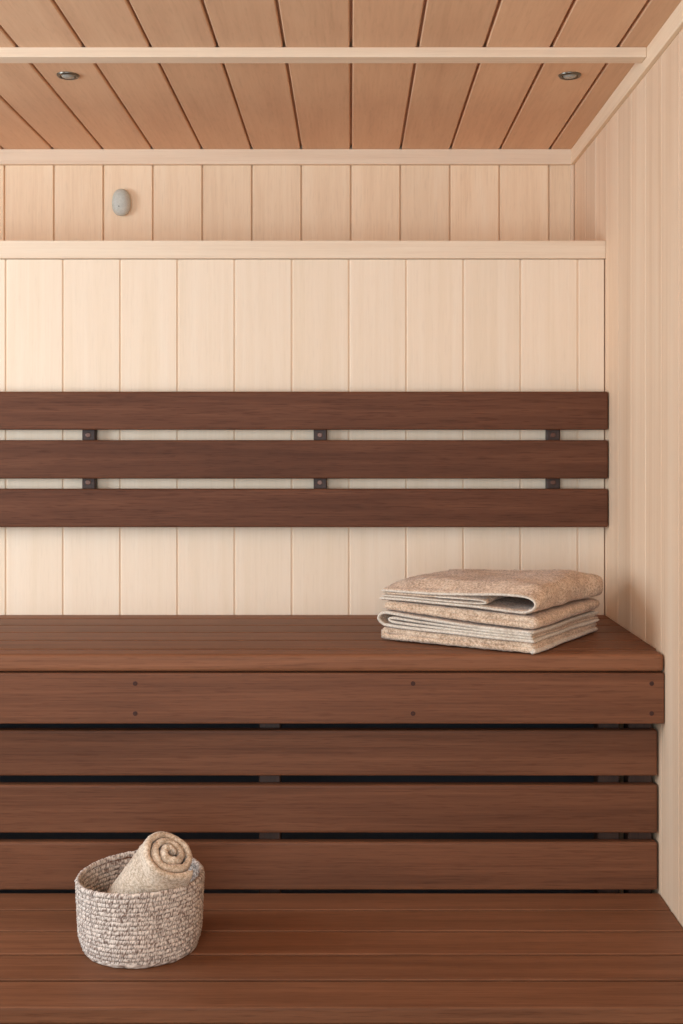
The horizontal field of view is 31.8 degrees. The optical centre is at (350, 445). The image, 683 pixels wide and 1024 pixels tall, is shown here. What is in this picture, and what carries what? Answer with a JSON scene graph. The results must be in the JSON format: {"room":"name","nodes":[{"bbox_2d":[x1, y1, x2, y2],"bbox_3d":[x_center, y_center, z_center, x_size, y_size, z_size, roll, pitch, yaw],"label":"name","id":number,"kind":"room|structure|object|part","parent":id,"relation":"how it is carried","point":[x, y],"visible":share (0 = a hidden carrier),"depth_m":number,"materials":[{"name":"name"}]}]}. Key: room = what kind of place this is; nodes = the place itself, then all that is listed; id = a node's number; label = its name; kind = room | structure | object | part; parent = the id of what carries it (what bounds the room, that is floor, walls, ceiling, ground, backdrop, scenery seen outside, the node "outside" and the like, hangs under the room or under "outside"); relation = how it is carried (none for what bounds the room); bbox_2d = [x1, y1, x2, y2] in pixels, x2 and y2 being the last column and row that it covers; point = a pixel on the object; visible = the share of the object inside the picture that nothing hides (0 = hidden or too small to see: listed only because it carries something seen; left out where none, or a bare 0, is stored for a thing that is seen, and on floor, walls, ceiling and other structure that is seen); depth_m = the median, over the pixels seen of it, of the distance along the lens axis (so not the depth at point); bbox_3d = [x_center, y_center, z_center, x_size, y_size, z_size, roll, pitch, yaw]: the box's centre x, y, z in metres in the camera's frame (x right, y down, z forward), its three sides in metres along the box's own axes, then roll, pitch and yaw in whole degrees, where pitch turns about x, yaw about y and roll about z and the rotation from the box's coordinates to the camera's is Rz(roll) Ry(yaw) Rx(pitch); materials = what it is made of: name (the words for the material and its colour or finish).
{"room":"sauna","nodes":[
{"label":"sauna","id":0,"kind":"room"},
{"bbox_2d":[0,146,569,240],"bbox_3d":[-0.744,0.234,3.055,2.612,2.061,0.050,0,0,0],"label":"wall","id":1,"kind":"structure","parent":0,"point":[38,202],"depth_m":3.03,"materials":[{"name":"beige wood"}]},
{"bbox_2d":[112,189,130,215],"bbox_3d":[-0.578,-0.613,3.015,0.047,0.068,0.030,0,0,0],"label":"wall sensor","id":2,"kind":"object","parent":1,"relation":"attached to","point":[121,201],"visible":1,"depth_m":3.00,"materials":[{"name":"white plastic"}]},
{"bbox_2d":[0,149,570,164],"bbox_3d":[-0.748,-0.727,3.022,2.604,0.038,0.016,0,0,0],"label":"trim","id":3,"kind":"structure","parent":1,"relation":"attached to","point":[7,156],"depth_m":3.01,"materials":[{"name":"beige wood"}]},
{"bbox_2d":[0,259,603,892],"bbox_3d":[-0.744,0.426,2.843,2.612,1.678,0.372,0,0,0],"label":"wall","id":4,"kind":"structure","parent":0,"point":[67,325],"depth_m":2.66,"materials":[{"name":"beige wood"}]},
{"bbox_2d":[0,241,605,259],"bbox_3d":[-0.744,-0.434,2.838,2.612,0.040,0.382,0,0,0],"label":"trim","id":5,"kind":"structure","parent":4,"relation":"on","point":[120,250],"depth_m":2.65,"materials":[{"name":"beige wood"}]},
{"bbox_2d":[0,392,607,526],"bbox_3d":[-0.740,0.029,2.634,2.600,0.296,0.044,0,0,0],"label":"backrest","id":6,"kind":"object","parent":4,"relation":"attached to","point":[89,459],"visible":1,"depth_m":2.61,"materials":[{"name":"brown wood"}]},
{"bbox_2d":[0,0,681,148],"bbox_3d":[-0.744,-0.771,1.165,2.612,0.050,3.730,0,0,0],"label":"ceiling","id":7,"kind":"structure","parent":0,"point":[109,105],"depth_m":2.42,"materials":[{"name":"brown wood"}]},
{"bbox_2d":[57,72,78,79],"bbox_3d":[-0.569,-0.745,2.413,0.045,0.010,0.045,0,0,0],"label":"recessed light","id":8,"kind":"object","parent":7,"relation":"in","point":[62,75],"visible":1,"depth_m":2.41,"materials":[{"name":"silver metal"}]},
{"bbox_2d":[558,72,580,79],"bbox_3d":[0.440,-0.745,2.413,0.045,0.010,0.045,0,0,0],"label":"recessed light","id":9,"kind":"object","parent":7,"relation":"in","point":[566,75],"visible":1,"depth_m":2.41,"materials":[{"name":"silver metal"}]},
{"bbox_2d":[574,28,682,927],"bbox_3d":[0.588,0.234,1.165,0.050,2.061,3.730,0,0,0],"label":"wall","id":10,"kind":"structure","parent":0,"point":[628,181],"depth_m":2.25,"materials":[{"name":"beige wood"}]},
{"bbox_2d":[0,47,645,62],"bbox_3d":[-0.749,-0.737,2.262,2.603,0.019,0.038,0,0,0],"label":"trim","id":11,"kind":"structure","parent":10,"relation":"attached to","point":[7,54],"depth_m":2.24,"materials":[{"name":"beige wood"}]},
{"bbox_2d":[570,165,573,240],"bbox_3d":[0.557,-0.572,3.025,0.008,0.273,0.010,0,0,0],"label":"trim","id":12,"kind":"structure","parent":10,"relation":"attached to","point":[571,166],"depth_m":3.02,"materials":[{"name":"beige wood"}]},
{"bbox_2d":[571,0,682,164],"bbox_3d":[0.558,-0.727,1.165,0.010,0.038,3.730,0,0,0],"label":"trim","id":13,"kind":"structure","parent":10,"relation":"attached to","point":[673,25],"depth_m":2.37,"materials":[{"name":"beige wood"}]},
{"bbox_3d":[-0.744,1.290,1.165,2.612,0.050,3.730,0,0,0],"label":"floor","id":14,"kind":"structure","parent":0,"visible":0},
{"bbox_2d":[0,724,656,892],"bbox_3d":[-0.744,0.882,2.220,2.608,0.766,0.062,0,0,0],"label":"slatted bench","id":15,"kind":"object","parent":14,"relation":"on","point":[606,807],"visible":0.77,"depth_m":2.19,"materials":[{"name":"brown wood"}]},
{"bbox_3d":[-0.150,0.882,2.232,0.040,0.766,0.040,0,0,0],"label":"post","id":16,"kind":"part","parent":15,"relation":"part of","materials":[{"name":"brown wood"}]},
{"bbox_2d":[0,615,663,723],"bbox_3d":[-0.744,0.435,2.398,2.609,0.124,0.504,0,0,0],"label":"bench","id":17,"kind":"object","parent":15,"relation":"on","point":[55,669],"visible":1,"depth_m":2.15,"materials":[{"name":"brown wood"}]},
{"bbox_2d":[377,610,598,653],"bbox_3d":[0.273,0.343,2.351,0.332,0.057,0.330,0,0,32],"label":"folded towel","id":18,"kind":"object","parent":17,"relation":"on","point":[402,626],"visible":0.56,"depth_m":2.23,"materials":[{"name":"beige fabric"}]},
{"bbox_2d":[384,598,599,628],"bbox_3d":[0.282,0.312,2.346,0.324,0.032,0.319,0,0,32],"label":"folded towel","id":19,"kind":"object","parent":18,"relation":"on","point":[545,617],"visible":0.43,"depth_m":2.22,"materials":[{"name":"beige fabric"}]},
{"bbox_2d":[380,569,602,614],"bbox_3d":[0.278,0.273,2.348,0.341,0.059,0.328,0,0,32],"label":"folded towel","id":20,"kind":"object","parent":19,"relation":"on","point":[524,592],"visible":1,"depth_m":2.25,"materials":[{"name":"beige fabric"}]},
{"bbox_3d":[0.475,0.882,2.232,0.040,0.766,0.040,0,0,0],"label":"post","id":21,"kind":"part","parent":15,"relation":"part of","materials":[{"name":"brown wood"}]},
{"bbox_3d":[0.533,0.882,2.232,0.044,0.766,0.040,0,0,0],"label":"post","id":22,"kind":"part","parent":15,"relation":"part of","materials":[{"name":"brown wood"}]},
{"bbox_2d":[0,893,682,1023],"bbox_3d":[-0.744,1.040,1.964,2.609,0.450,0.446,0,0,0],"label":"bench","id":23,"kind":"object","parent":14,"relation":"on","point":[257,958],"visible":1,"depth_m":1.89,"materials":[{"name":"brown wood"}]},
{"bbox_2d":[75,850,204,968],"bbox_3d":[-0.343,0.753,1.957,0.209,0.125,0.204,0,0,36],"label":"woven basket","id":24,"kind":"object","parent":23,"relation":"on","point":[150,929],"visible":0.9,"depth_m":1.88,"materials":[{"name":"beige wicker"}]},
{"bbox_2d":[107,831,192,893],"bbox_3d":[-0.330,0.713,1.941,0.111,0.190,0.182,0,0,-32],"label":"rolled towel","id":25,"kind":"object","parent":24,"relation":"in","point":[163,861],"visible":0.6,"depth_m":1.89,"materials":[{"name":"beige fabric"}]}
]}

